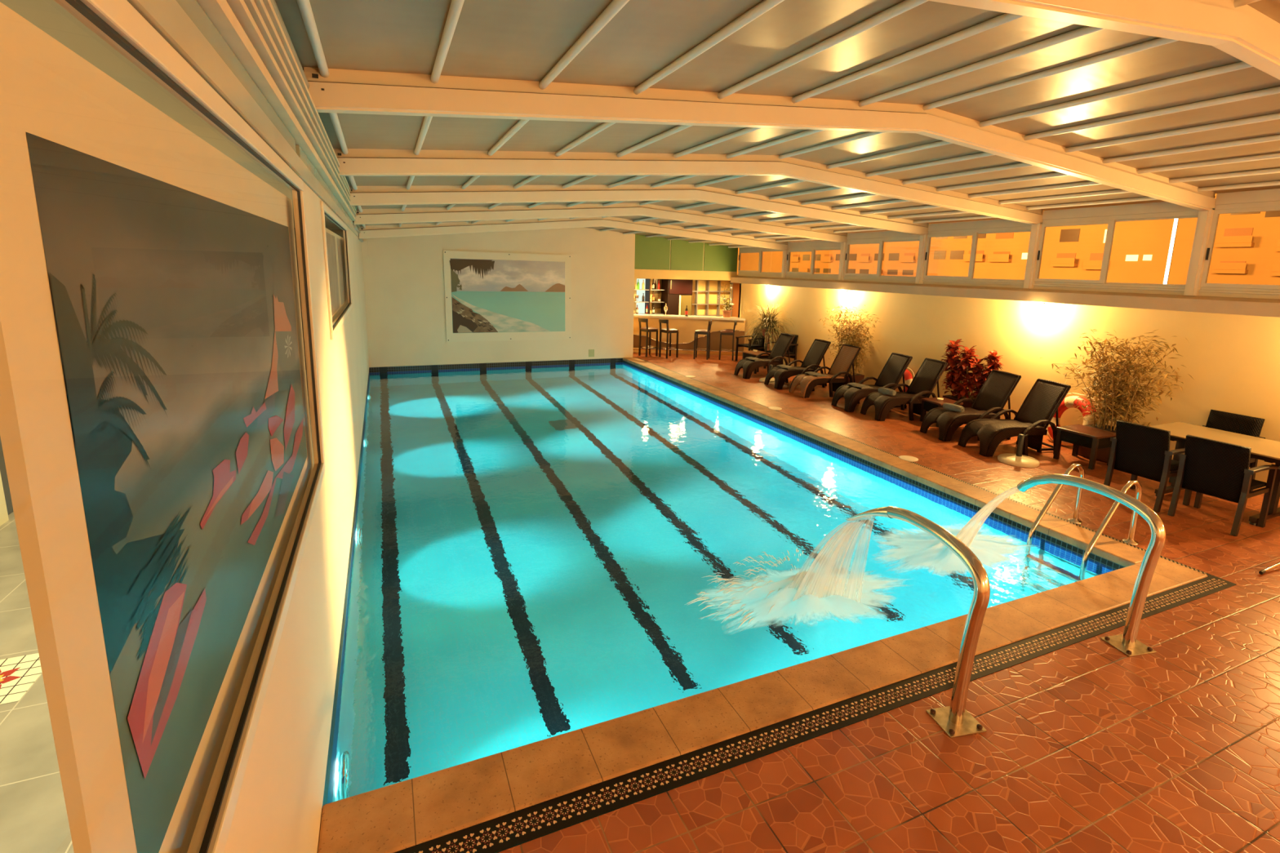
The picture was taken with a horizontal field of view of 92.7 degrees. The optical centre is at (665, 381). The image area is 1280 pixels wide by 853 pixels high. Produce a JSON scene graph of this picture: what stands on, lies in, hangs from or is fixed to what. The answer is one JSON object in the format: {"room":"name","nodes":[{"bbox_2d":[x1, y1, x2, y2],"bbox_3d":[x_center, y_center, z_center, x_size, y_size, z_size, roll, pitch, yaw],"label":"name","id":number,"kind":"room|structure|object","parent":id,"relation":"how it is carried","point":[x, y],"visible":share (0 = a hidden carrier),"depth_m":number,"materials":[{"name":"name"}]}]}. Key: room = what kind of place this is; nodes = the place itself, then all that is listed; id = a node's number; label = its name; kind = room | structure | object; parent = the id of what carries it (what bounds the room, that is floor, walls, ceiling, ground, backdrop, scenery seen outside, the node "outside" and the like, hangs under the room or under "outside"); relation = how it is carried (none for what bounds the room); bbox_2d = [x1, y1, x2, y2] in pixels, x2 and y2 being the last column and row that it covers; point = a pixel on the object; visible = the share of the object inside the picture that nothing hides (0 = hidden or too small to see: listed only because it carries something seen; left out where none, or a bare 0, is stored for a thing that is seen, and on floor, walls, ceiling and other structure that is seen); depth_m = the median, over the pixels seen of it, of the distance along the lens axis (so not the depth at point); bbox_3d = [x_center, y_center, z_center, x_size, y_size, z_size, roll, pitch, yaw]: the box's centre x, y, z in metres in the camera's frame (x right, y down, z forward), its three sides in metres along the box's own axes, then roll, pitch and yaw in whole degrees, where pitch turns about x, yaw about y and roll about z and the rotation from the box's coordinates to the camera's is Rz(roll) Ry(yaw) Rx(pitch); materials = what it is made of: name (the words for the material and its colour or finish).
{"room":"indoor swimming pool","nodes":[
{"label":"indoor swimming pool","id":0,"kind":"room"},
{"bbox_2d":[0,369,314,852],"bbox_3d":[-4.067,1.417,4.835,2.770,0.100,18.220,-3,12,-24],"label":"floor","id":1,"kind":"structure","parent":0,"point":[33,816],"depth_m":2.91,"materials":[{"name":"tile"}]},
{"bbox_2d":[0,653,42,704],"bbox_3d":[-3.728,1.652,3.335,0.480,0.001,0.480,-3,12,-24],"label":"floor mat","id":2,"kind":"object","parent":1,"relation":"on","point":[18,674],"depth_m":3.41,"materials":[{"name":"beige tile"}]},
{"bbox_2d":[0,0,368,852],"bbox_3d":[-4.057,-0.080,4.542,2.900,2.950,18.420,-3,12,-24],"label":"wall","id":3,"kind":"structure","parent":0,"point":[278,809],"depth_m":2.69,"materials":[{"name":"paint"}]},
{"bbox_2d":[0,472,8,525],"bbox_3d":[-5.959,0.111,5.554,0.060,2.100,1.220,-3,12,-24],"label":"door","id":4,"kind":"structure","parent":3,"relation":"in","point":[4,518],"depth_m":5.30,"materials":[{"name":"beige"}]},
{"bbox_2d":[0,1,313,852],"bbox_3d":[-1.407,0.040,2.080,0.021,1.520,2.900,-3,12,-24],"label":"picture","id":5,"kind":"object","parent":3,"relation":"attached to","point":[155,433],"visible":1,"depth_m":1.08,"materials":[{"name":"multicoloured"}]},
{"bbox_2d":[65,0,325,852],"bbox_3d":[-1.097,0.063,1.568,0.031,1.530,3.710,-3,12,-24],"label":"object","id":6,"kind":"structure","parent":3,"relation":"in","point":[117,19],"depth_m":1.42,"materials":[{"name":"white paint"}]},
{"bbox_2d":[127,0,358,236],"bbox_3d":[-2.711,-1.443,4.899,0.042,0.085,18.220,-3,12,-24],"label":"trim","id":7,"kind":"structure","parent":3,"relation":"attached to","point":[168,18],"depth_m":1.51,"materials":[{"name":"paint"}]},
{"bbox_2d":[176,0,354,225],"bbox_3d":[-2.707,-1.519,4.875,0.036,0.068,18.200,-3,12,-24],"label":"trim","id":8,"kind":"structure","parent":3,"relation":"attached to","point":[192,8],"depth_m":1.81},
{"bbox_2d":[196,0,359,227],"bbox_3d":[-2.676,-1.678,4.869,0.104,0.240,18.220,-3,12,-24],"label":"trim","id":9,"kind":"structure","parent":3,"relation":"attached to","point":[252,29],"depth_m":2.19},
{"bbox_2d":[325,227,347,322],"bbox_3d":[-3.559,-1.189,6.646,0.020,0.810,3.950,-3,12,-24],"label":"board","id":10,"kind":"object","parent":3,"relation":"attached to","point":[335,242],"visible":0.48,"depth_m":6.14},
{"bbox_2d":[325,231,339,315],"bbox_3d":[-3.123,-1.020,5.733,0.001,0.715,1.200,-3,12,-24],"label":"window pane","id":11,"kind":"object","parent":10,"relation":"attached to","point":[331,242],"depth_m":5.69,"materials":[{"name":"glass"}]},
{"bbox_2d":[337,237,345,305],"bbox_3d":[-3.684,-1.259,6.937,0.001,0.715,0.900,-3,12,-24],"label":"window pane","id":12,"kind":"object","parent":10,"relation":"attached to","point":[339,241],"depth_m":6.91,"materials":[{"name":"glass"}]},
{"bbox_2d":[342,240,347,298],"bbox_3d":[-4.138,-1.452,7.909,0.001,0.715,0.820,-3,12,-24],"label":"window pane","id":13,"kind":"object","parent":10,"relation":"attached to","point":[343,241],"depth_m":7.63,"materials":[{"name":"glass"}]},
{"bbox_2d":[320,200,352,339],"bbox_3d":[-3.056,-1.060,5.728,0.031,0.950,3.360,-3,12,-24],"label":"window","id":14,"kind":"structure","parent":3,"relation":"in","point":[325,210],"depth_m":4.64,"materials":[{"name":"white paint"}]},
{"bbox_2d":[361,240,368,258],"bbox_3d":[-6.401,-2.814,12.996,0.120,0.370,0.220,-3,12,-24],"label":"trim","id":15,"kind":"structure","parent":3,"relation":"attached to","point":[365,244],"depth_m":12.90,"materials":[{"name":"paint"}]},
{"bbox_2d":[358,216,791,278],"bbox_3d":[-1.285,-2.921,13.020,9.490,1.215,0.200,-3,12,-24],"label":"trim","id":16,"kind":"structure","parent":3,"relation":"attached to","point":[482,226],"depth_m":12.51,"materials":[{"name":"white metal"}]},
{"bbox_2d":[352,202,849,280],"bbox_3d":[-0.409,-2.593,11.139,9.490,1.305,0.200,-3,12,-24],"label":"trim","id":17,"kind":"structure","parent":3,"relation":"attached to","point":[420,215],"depth_m":10.57,"materials":[{"name":"white metal"}]},
{"bbox_2d":[347,184,931,284],"bbox_3d":[0.483,-2.258,9.222,9.490,1.395,0.200,-3,12,-24],"label":"trim","id":18,"kind":"structure","parent":3,"relation":"attached to","point":[398,194],"depth_m":8.58,"materials":[{"name":"white metal"}]},
{"bbox_2d":[333,148,1043,288],"bbox_3d":[1.371,-1.929,7.314,9.490,1.495,0.200,-3,12,-24],"label":"trim","id":19,"kind":"structure","parent":3,"relation":"attached to","point":[357,162],"depth_m":6.52,"materials":[{"name":"white metal"}]},
{"bbox_2d":[303,66,1216,295],"bbox_3d":[2.251,-1.604,5.423,9.490,1.595,0.200,-3,12,-24],"label":"ceiling beam","id":20,"kind":"structure","parent":3,"relation":"attached to","point":[344,91],"depth_m":4.37,"materials":[{"name":"white metal"}]},
{"bbox_2d":[317,557,1208,852],"bbox_3d":[1.458,1.737,3.809,6.330,0.072,0.354,-3,12,-24],"label":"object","id":21,"kind":"structure","parent":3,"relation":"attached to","point":[406,814],"depth_m":3.14,"materials":[{"name":"tile"}]},
{"bbox_2d":[394,575,1235,852],"bbox_3d":[1.591,1.755,3.585,6.385,0.001,0.160,-3,12,-24],"label":"drain grate","id":22,"kind":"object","parent":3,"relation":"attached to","point":[498,834],"depth_m":3.07,"materials":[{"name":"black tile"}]},
{"bbox_2d":[927,0,1279,79],"bbox_3d":[3.135,-1.272,3.524,9.490,1.685,0.200,-3,12,-24],"label":"trim","id":23,"kind":"structure","parent":3,"relation":"attached to","point":[1243,33],"depth_m":3.10,"materials":[{"name":"white metal"}]},
{"bbox_2d":[0,0,888,232],"bbox_3d":[0.309,-2.043,6.190,12.400,0.560,18.220,-3,12,-24],"label":"trim","id":24,"kind":"structure","parent":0,"point":[47,15],"depth_m":2.70,"materials":[{"name":"beige"}]},
{"bbox_2d":[361,227,635,367],"bbox_3d":[-3.715,-2.138,14.587,6.310,3.350,0.140,-3,12,-24],"label":"wall","id":25,"kind":"structure","parent":0,"point":[404,287],"depth_m":14.31,"materials":[{"name":"paint"}]},
{"bbox_2d":[443,250,571,342],"bbox_3d":[-3.686,-2.014,14.525,2.960,2.070,0.030,-3,12,-24],"label":"picture","id":26,"kind":"object","parent":25,"relation":"attached to","point":[490,296],"visible":1,"depth_m":14.48,"materials":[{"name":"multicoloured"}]},
{"bbox_2d":[588,349,594,356],"bbox_3d":[-1.899,-0.734,15.628,0.150,0.190,0.011,-3,12,-24],"label":"plate","id":27,"kind":"object","parent":25,"relation":"attached to","point":[591,352],"visible":1,"depth_m":15.62,"materials":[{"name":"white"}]},
{"bbox_2d":[634,269,737,280],"bbox_3d":[0.803,-3.111,17.747,4.620,0.240,2.200,-3,12,-24],"label":"trim","id":28,"kind":"structure","parent":25,"relation":"attached to","point":[638,273],"depth_m":16.41,"materials":[{"name":"paint"}]},
{"bbox_2d":[634,234,737,271],"bbox_3d":[0.572,-3.498,16.396,3.120,1.000,0.100,-3,12,-24],"label":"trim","id":29,"kind":"structure","parent":25,"relation":"attached to","point":[651,252],"depth_m":16.30,"materials":[{"name":"green"}]},
{"bbox_2d":[636,357,1212,576],"bbox_3d":[1.824,0.467,10.559,0.055,0.001,12.539,-3,12,-24],"label":"trim","id":30,"kind":"structure","parent":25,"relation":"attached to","point":[1056,517],"depth_m":6.82,"materials":[{"name":"black tile"}]},
{"bbox_2d":[357,226,756,248],"bbox_3d":[-1.734,-3.323,13.980,9.530,0.610,2.230,-3,12,-24],"label":"ceiling","id":31,"kind":"structure","parent":0,"point":[601,228],"depth_m":15.36,"materials":[{"name":"white"}]},
{"bbox_2d":[353,215,821,241],"bbox_3d":[-0.830,-3.042,12.031,9.530,0.610,2.100,-3,12,-24],"label":"ceiling","id":32,"kind":"structure","parent":0,"point":[779,237],"depth_m":13.20,"materials":[{"name":"white"}]},
{"bbox_2d":[345,175,1000,223],"bbox_3d":[0.947,-2.499,8.197,9.530,0.540,2.130,-3,12,-24],"label":"beam","id":33,"kind":"structure","parent":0,"point":[775,187],"depth_m":8.50,"materials":[{"name":"white"}]},
{"bbox_2d":[633,278,729,316],"bbox_3d":[0.295,-2.254,18.970,4.620,2.200,0.100,-3,12,-24],"label":"wall","id":34,"kind":"structure","parent":0,"point":[713,296],"depth_m":19.31,"materials":[{"name":"paint"}]},
{"bbox_2d":[270,0,1279,210],"bbox_3d":[3.404,-1.634,2.911,9.530,0.755,9.650,-3,12,-24],"label":"ceiling","id":35,"kind":"structure","parent":0,"point":[1202,116],"depth_m":4.09,"materials":[{"name":"white"}]},
{"bbox_2d":[622,357,1145,567],"bbox_3d":[1.567,0.472,10.639,0.345,0.072,12.184,-3,12,-24],"label":"trim","id":36,"kind":"structure","parent":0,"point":[1122,554],"depth_m":7.14,"materials":[{"name":"stone"}]},
{"bbox_2d":[497,351,1279,852],"bbox_3d":[1.699,0.814,8.685,10.900,0.001,20.500,-3,12,-24],"label":"floor","id":37,"kind":"structure","parent":0,"point":[1087,745],"depth_m":3.10,"materials":[{"name":"tile"}]},
{"bbox_2d":[638,317,657,356],"bbox_3d":[-0.481,-1.205,16.421,0.431,1.025,0.400,-7,13,-38],"label":"bar stool","id":38,"kind":"object","parent":37,"relation":"on","point":[647,329],"visible":1,"depth_m":16.36,"materials":[{"name":"wood"}]},
{"bbox_2d":[634,278,664,314],"bbox_3d":[-0.606,-2.106,18.309,1.120,2.100,0.340,-3,12,-24],"label":"bar shelf","id":39,"kind":"object","parent":37,"relation":"on","point":[642,305],"visible":0.38,"depth_m":18.32,"materials":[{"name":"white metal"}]},
{"bbox_2d":[658,318,678,358],"bbox_3d":[0.069,-1.163,16.283,0.431,1.025,0.400,-6,13,-37],"label":"bar stool","id":40,"kind":"object","parent":37,"relation":"on","point":[670,331],"visible":1,"depth_m":16.22,"materials":[{"name":"wood"}]},
{"bbox_2d":[661,279,693,315],"bbox_3d":[0.327,-2.118,18.625,0.820,2.060,0.550,-3,12,-24],"label":"doorway","id":41,"kind":"object","parent":37,"relation":"on","point":[677,295],"visible":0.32,"depth_m":18.32,"materials":[{"name":"black"}]},
{"bbox_2d":[633,313,745,355],"bbox_3d":[0.449,-1.326,17.162,3.482,1.045,0.610,2,11,3],"label":"bar counter","id":42,"kind":"object","parent":37,"relation":"on","point":[686,326],"depth_m":16.94,"materials":[{"name":"paint"}]},
{"bbox_2d":[633,313,745,320],"bbox_3d":[0.463,-1.816,17.073,3.479,0.050,0.607,2,11,3],"label":"countertop","id":43,"kind":"structure","parent":42,"relation":"on","point":[637,315],"depth_m":16.83,"materials":[{"name":"stone"}]},
{"bbox_2d":[717,284,733,317],"bbox_3d":[1.690,-2.266,16.883,0.373,0.972,0.501,10,14,39],"label":"potted plant","id":44,"kind":"object","parent":42,"relation":"on","point":[726,313],"visible":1,"depth_m":16.88,"materials":[{"name":"green plant"}]},
{"bbox_2d":[693,320,711,359],"bbox_3d":[0.994,-1.121,16.197,0.431,1.025,0.400,4,11,12],"label":"bar stool","id":45,"kind":"object","parent":37,"relation":"on","point":[701,331],"visible":1,"depth_m":16.08,"materials":[{"name":"wood"}]},
{"bbox_2d":[692,280,733,316],"bbox_3d":[1.367,-2.203,19.267,1.606,2.050,0.160,-3,12,-24],"label":"glass rack","id":46,"kind":"object","parent":37,"relation":"on","point":[695,291],"visible":0.29,"depth_m":19.17,"materials":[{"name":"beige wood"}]},
{"bbox_2d":[322,357,1124,852],"bbox_3d":[-1.325,1.406,9.477,6.000,1.620,12.220,-3,12,-24],"label":"tiles","id":47,"kind":"object","parent":37,"relation":"in","point":[1104,562],"visible":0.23,"depth_m":7.33,"materials":[{"name":"tile"}]},
{"bbox_2d":[327,363,1112,804],"bbox_3d":[-1.306,0.748,9.355,6.000,0.001,12.220,-3,12,-24],"label":"pool water","id":48,"kind":"object","parent":47,"relation":"in","point":[531,545],"visible":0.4,"depth_m":5.33,"materials":[{"name":"blue liquid"}]},
{"bbox_2d":[684,548,803,627],"bbox_3d":[0.667,1.548,4.966,0.673,0.130,1.431,7,12,26],"label":"foam","id":49,"kind":"object","parent":48,"relation":"on","point":[732,583],"visible":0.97,"depth_m":4.77,"materials":[{"name":"white liquid"}]},
{"bbox_2d":[701,565,902,630],"bbox_3d":[1.145,1.564,4.746,2.043,0.201,1.043,-3,12,-24],"label":"foam","id":50,"kind":"object","parent":48,"relation":"on","point":[862,597],"visible":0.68,"depth_m":4.62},
{"bbox_2d":[791,521,862,601],"bbox_3d":[1.167,1.328,4.386,0.350,0.850,0.420,-1,11,-14],"label":"sheet","id":51,"kind":"object","parent":48,"relation":"on","point":[827,567],"visible":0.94,"depth_m":4.46,"materials":[{"name":"liquid"}]},
{"bbox_2d":[793,518,874,595],"bbox_3d":[1.159,1.325,4.431,0.581,0.880,0.446,4,11,12],"label":"water jet","id":52,"kind":"object","parent":48,"relation":"on","point":[862,541],"visible":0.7,"depth_m":4.43,"materials":[{"name":"liquid"}]},
{"bbox_2d":[877,524,1033,574],"bbox_3d":[2.591,1.487,5.588,1.917,0.126,1.153,-3,12,-24],"label":"foam","id":53,"kind":"object","parent":48,"relation":"on","point":[920,548],"visible":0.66,"depth_m":5.54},
{"bbox_2d":[719,320,737,360],"bbox_3d":[1.652,-1.105,16.207,0.431,1.025,0.400,3,11,6],"label":"bar stool","id":54,"kind":"object","parent":37,"relation":"on","point":[728,332],"visible":1,"depth_m":16.04,"materials":[{"name":"brown wood"}]},
{"bbox_2d":[735,328,764,360],"bbox_3d":[2.235,-0.951,15.933,0.593,0.861,0.591,-5,12,-30],"label":"armchair","id":55,"kind":"object","parent":37,"relation":"on","point":[759,346],"visible":0.69,"depth_m":15.91,"materials":[{"name":"black wicker"}]},
{"bbox_2d":[742,350,769,372],"bbox_3d":[2.204,-0.498,14.682,0.460,0.420,0.660,-4,12,-27],"label":"side table","id":56,"kind":"object","parent":37,"relation":"on","point":[745,353],"visible":0.52,"depth_m":14.54,"materials":[{"name":"brown"}]},
{"bbox_2d":[733,333,795,378],"bbox_3d":[2.233,-0.602,13.800,1.245,0.955,0.697,-3,11,-22],"label":"sun lounger","id":57,"kind":"object","parent":37,"relation":"on","point":[782,344],"visible":0.88,"depth_m":13.74,"materials":[{"name":"wicker"}]},
{"bbox_2d":[744,356,764,361],"bbox_3d":[1.990,-0.515,13.697,0.262,0.060,0.380,-4,12,-28],"label":"folded towel","id":58,"kind":"object","parent":57,"relation":"on","point":[747,357],"visible":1,"depth_m":13.64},
{"bbox_2d":[759,364,775,383],"bbox_3d":[2.262,-0.184,13.145,0.480,0.366,0.480,-3,12,-24],"label":"base","id":59,"kind":"object","parent":37,"relation":"on","point":[762,380],"visible":0.46,"depth_m":13.08,"materials":[{"name":"white plastic"}]},
{"bbox_2d":[742,302,793,366],"bbox_3d":[2.401,-1.188,15.163,1.008,1.611,1.567,-3,12,-24],"label":"plant","id":60,"kind":"object","parent":37,"relation":"on","point":[768,324],"visible":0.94,"depth_m":15.05,"materials":[{"name":"green plant"}]},
{"bbox_2d":[763,333,798,368],"bbox_3d":[2.795,-0.722,14.781,0.593,0.861,0.591,-4,12,-28],"label":"armchair","id":61,"kind":"object","parent":37,"relation":"on","point":[793,348],"visible":0.49,"depth_m":14.68,"materials":[{"name":"black wicker"}]},
{"bbox_2d":[764,338,831,389],"bbox_3d":[2.751,-0.390,12.737,1.245,0.955,0.697,-2,11,-21],"label":"sun lounger","id":62,"kind":"object","parent":37,"relation":"on","point":[817,351],"visible":0.82,"depth_m":12.69,"materials":[{"name":"wicker"}]},
{"bbox_2d":[776,364,797,369],"bbox_3d":[2.518,-0.308,12.663,0.262,0.060,0.380,-4,12,-27],"label":"folded towel","id":63,"kind":"object","parent":62,"relation":"on","point":[788,367],"visible":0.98,"depth_m":12.61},
{"bbox_2d":[788,343,861,398],"bbox_3d":[3.110,-0.228,11.920,1.245,0.955,0.697,-2,11,-20],"label":"sun lounger","id":64,"kind":"object","parent":37,"relation":"on","point":[837,374],"visible":0.91,"depth_m":11.86,"materials":[{"name":"brown wicker"}]},
{"bbox_2d":[804,371,827,377],"bbox_3d":[2.922,-0.149,11.866,0.262,0.060,0.380,-4,12,-27],"label":"folded towel","id":65,"kind":"object","parent":64,"relation":"on","point":[809,373],"visible":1,"depth_m":11.82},
{"bbox_2d":[819,304,879,385],"bbox_3d":[3.725,-0.733,12.579,0.763,1.733,1.619,-4,12,-27],"label":"bamboo plant","id":66,"kind":"object","parent":37,"relation":"on","point":[858,377],"visible":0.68,"depth_m":12.45,"materials":[{"name":"green plant"}]},
{"bbox_2d":[831,352,912,412],"bbox_3d":[3.657,-0.011,10.833,1.245,0.955,0.697,-2,11,-17],"label":"sun lounger","id":67,"kind":"object","parent":37,"relation":"on","point":[893,371],"visible":0.75,"depth_m":10.80,"materials":[{"name":"wicker"}]},
{"bbox_2d":[846,382,872,389],"bbox_3d":[3.428,0.068,10.779,0.262,0.060,0.380,-3,11,-23],"label":"folded towel","id":68,"kind":"object","parent":67,"relation":"on","point":[851,384],"visible":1,"depth_m":10.73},
{"bbox_2d":[860,357,947,421],"bbox_3d":[3.990,0.110,10.231,1.245,0.955,0.697,-1,11,-15],"label":"sun lounger","id":69,"kind":"object","parent":37,"relation":"on","point":[928,375],"visible":0.88,"depth_m":10.16,"materials":[{"name":"plastic"}]},
{"bbox_2d":[878,386,896,395],"bbox_3d":[3.695,0.163,10.190,0.110,0.110,0.305,-4,12,-29],"label":"rolled towel","id":70,"kind":"object","parent":69,"relation":"on","point":[882,390],"visible":1,"depth_m":10.14,"materials":[{"name":"fabric"}]},
{"bbox_2d":[902,367,914,391],"bbox_3d":[4.436,0.044,11.604,0.250,0.652,0.652,-3,12,-24],"label":"lifebuoy","id":71,"kind":"object","parent":37,"relation":"on","point":[908,375],"visible":0.16,"depth_m":11.40,"materials":[{"name":"red plastic"}]},
{"bbox_2d":[898,455,918,462],"bbox_3d":[3.138,0.991,7.890,0.240,0.016,0.240,-3,12,-24],"label":"lid","id":72,"kind":"object","parent":37,"relation":"on","point":[910,459],"visible":1,"depth_m":7.87,"materials":[{"name":"beige"}]},
{"bbox_2d":[845,506,990,737],"bbox_3d":[1.451,1.245,3.635,0.222,0.982,1.163,-1,11,-14],"label":"spout","id":73,"kind":"object","parent":37,"relation":"on","point":[954,720],"visible":1,"depth_m":3.19,"materials":[{"name":"silver metal"}]},
{"bbox_2d":[920,397,963,427],"bbox_3d":[4.428,0.486,9.827,0.440,0.380,0.440,-2,11,-18],"label":"side table","id":74,"kind":"object","parent":37,"relation":"on","point":[929,403],"visible":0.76,"depth_m":9.80,"materials":[{"name":"wood"}]},
{"bbox_2d":[920,369,1021,441],"bbox_3d":[4.544,0.333,9.114,1.245,0.955,0.697,-1,11,-14],"label":"sun lounger","id":75,"kind":"object","parent":37,"relation":"on","point":[997,389],"visible":0.74,"depth_m":9.06,"materials":[{"name":"plastic"}]},
{"bbox_2d":[942,402,964,412],"bbox_3d":[4.279,0.387,9.074,0.110,0.110,0.305,-4,12,-28],"label":"rolled towel","id":76,"kind":"object","parent":75,"relation":"on","point":[949,406],"visible":0.99,"depth_m":9.03,"materials":[{"name":"fabric"}]},
{"bbox_2d":[940,338,1004,407],"bbox_3d":[4.958,-0.015,10.060,0.549,1.310,1.171,-3,12,-24],"label":"plant","id":77,"kind":"object","parent":37,"relation":"on","point":[958,368],"visible":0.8,"depth_m":10.01,"materials":[{"name":"red plant"}]},
{"bbox_2d":[957,378,1071,457],"bbox_3d":[4.793,0.471,8.408,1.245,0.955,0.697,-1,11,-13],"label":"sun lounger","id":78,"kind":"object","parent":37,"relation":"on","point":[1042,402],"visible":0.94,"depth_m":8.35,"materials":[{"name":"wicker"}]},
{"bbox_2d":[997,434,1039,467],"bbox_3d":[4.575,0.858,7.884,0.480,0.366,0.480,-3,12,-24],"label":"base","id":79,"kind":"object","parent":37,"relation":"on","point":[1018,460],"visible":1,"depth_m":7.83,"materials":[{"name":"white plastic"}]},
{"bbox_2d":[1046,392,1101,446],"bbox_3d":[5.782,0.561,8.699,0.264,0.780,0.781,-1,11,-16],"label":"lifebuoy","id":80,"kind":"object","parent":37,"relation":"on","point":[1063,407],"visible":0.44,"depth_m":8.66,"materials":[{"name":"red plastic"}]},
{"bbox_2d":[1026,463,1142,570],"bbox_3d":[3.840,1.728,5.717,0.760,1.805,0.620,-3,12,-24],"label":"pool ladder","id":81,"kind":"object","parent":37,"relation":"attached to","point":[1110,513],"visible":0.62,"depth_m":5.54,"materials":[{"name":"silver metal"}]},
{"bbox_2d":[1053,424,1115,469],"bbox_3d":[5.459,0.839,7.945,0.460,0.430,0.520,-3,12,-24],"label":"side table","id":82,"kind":"object","parent":37,"relation":"on","point":[1094,438],"visible":0.78,"depth_m":7.82,"materials":[{"name":"wood"}]},
{"bbox_2d":[1017,473,1165,657],"bbox_3d":[2.925,1.156,4.341,0.220,0.982,1.127,-1,11,-14],"label":"spout","id":83,"kind":"object","parent":37,"relation":"on","point":[1126,642],"visible":1,"depth_m":3.92,"materials":[{"name":"silver metal"}]},
{"bbox_2d":[946,486,1020,548],"bbox_3d":[2.681,1.222,5.201,0.208,0.941,0.672,0,11,-7],"label":"water jet","id":84,"kind":"object","parent":83,"relation":"attached to","point":[970,530],"visible":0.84,"depth_m":5.23,"materials":[{"name":"liquid"}]},
{"bbox_2d":[1040,328,1192,462],"bbox_3d":[5.785,0.140,8.070,0.851,1.776,1.740,-3,12,-24],"label":"bamboo plant","id":85,"kind":"object","parent":37,"relation":"on","point":[1115,382],"visible":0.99,"depth_m":7.92,"materials":[{"name":"green plant"}]},
{"bbox_2d":[1103,420,1191,512],"bbox_3d":[5.241,0.868,6.593,0.593,0.861,0.591,-3,12,-24],"label":"armchair","id":86,"kind":"object","parent":37,"relation":"on","point":[1136,450],"visible":0.85,"depth_m":6.45,"materials":[{"name":"black wicker"}]},
{"bbox_2d":[1148,422,1279,525],"bbox_3d":[5.968,0.969,6.504,0.840,0.728,1.340,-3,12,-26],"label":"dining table","id":87,"kind":"object","parent":37,"relation":"on","point":[1263,449],"visible":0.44,"depth_m":6.44,"materials":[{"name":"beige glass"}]},
{"bbox_2d":[1168,409,1265,491],"bbox_3d":[6.393,0.811,7.074,0.593,0.861,0.591,-3,12,-24],"label":"armchair","id":88,"kind":"object","parent":37,"relation":"on","point":[1217,420],"visible":0.26,"depth_m":7.09,"materials":[{"name":"black wicker"}]},
{"bbox_2d":[1167,434,1279,536],"bbox_3d":[5.527,0.976,6.052,0.593,0.861,0.591,-4,12,-26],"label":"armchair","id":89,"kind":"object","parent":37,"relation":"on","point":[1213,468],"visible":1,"depth_m":5.91,"materials":[{"name":"black wicker"}]},
{"bbox_2d":[1258,562,1279,574],"bbox_3d":[6.086,1.374,5.465,2.597,0.306,0.051,-3,11,-21],"label":"pole","id":90,"kind":"object","parent":37,"relation":"on","point":[1262,571],"visible":1,"depth_m":5.05,"materials":[{"name":"silver metal"}]},
{"bbox_2d":[737,283,1279,493],"bbox_3d":[6.490,-0.280,9.359,1.520,2.170,18.100,-3,12,-24],"label":"wall","id":91,"kind":"structure","parent":0,"point":[1233,361],"depth_m":9.04,"materials":[{"name":"yellow paint"}]},
{"bbox_2d":[737,246,782,277],"bbox_3d":[2.498,-3.187,16.000,0.100,0.860,2.120,-3,12,-24],"label":"window","id":92,"kind":"structure","parent":91,"relation":"in","point":[742,250],"depth_m":16.08,"materials":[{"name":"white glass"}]},
{"bbox_2d":[785,240,840,279],"bbox_3d":[3.405,-2.800,14.056,0.100,0.860,1.960,-3,12,-24],"label":"window","id":93,"kind":"structure","parent":91,"relation":"in","point":[810,246],"depth_m":14.07,"materials":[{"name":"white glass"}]},
{"bbox_2d":[843,231,919,283],"bbox_3d":[4.289,-2.488,12.153,0.100,0.990,2.000,-3,12,-24],"label":"window","id":94,"kind":"structure","parent":91,"relation":"in","point":[879,237],"depth_m":12.17,"materials":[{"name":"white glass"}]},
{"bbox_2d":[922,218,1031,288],"bbox_3d":[5.179,-2.149,10.242,0.100,1.070,1.990,-3,12,-24],"label":"window","id":95,"kind":"structure","parent":91,"relation":"in","point":[973,228],"depth_m":10.24,"materials":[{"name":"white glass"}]},
{"bbox_2d":[730,275,1279,317],"bbox_3d":[5.750,-1.249,8.933,0.280,0.190,18.300,-3,12,-24],"label":"trim","id":96,"kind":"structure","parent":91,"relation":"attached to","point":[1212,304],"depth_m":8.75,"materials":[{"name":"paint"}]},
{"bbox_2d":[1033,201,1199,295],"bbox_3d":[6.063,-1.813,8.344,0.100,1.150,1.970,-3,12,-24],"label":"window","id":97,"kind":"structure","parent":91,"relation":"in","point":[1109,215],"depth_m":8.33,"materials":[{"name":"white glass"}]},
{"bbox_2d":[1198,188,1279,299],"bbox_3d":[6.944,-1.462,6.454,0.100,1.200,1.980,-3,12,-24],"label":"window","id":98,"kind":"structure","parent":91,"relation":"in","point":[1264,200],"depth_m":7.05,"materials":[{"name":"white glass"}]},
{"label":"outside","id":99,"kind":"structure","parent":0,"visible":0},
{"bbox_2d":[737,193,1279,284],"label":"windows","id":100,"kind":"structure","parent":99,"point":[1246,246],"depth_m":65.81,"materials":[{"name":"brown"}]},
{"bbox_3d":[2.869,-2.148,18.791,0.100,2.200,2.400,-3,12,-24],"label":"wall","id":101,"kind":"structure","parent":0,"visible":0},
{"bbox_2d":[731,282,739,317],"bbox_3d":[2.203,-2.292,19.741,0.310,2.100,0.100,-3,12,-24],"label":"trim","id":102,"kind":"structure","parent":101,"relation":"attached to","point":[735,286],"depth_m":19.64,"materials":[{"name":"brown"}]},
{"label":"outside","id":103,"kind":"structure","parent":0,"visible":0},
{"bbox_2d":[1163,218,1178,284],"bbox_3d":[10.952,-0.328,13.776,0.108,6.900,0.060,-3,12,-24],"label":"column","id":104,"kind":"structure","parent":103,"point":[1176,220],"depth_m":13.29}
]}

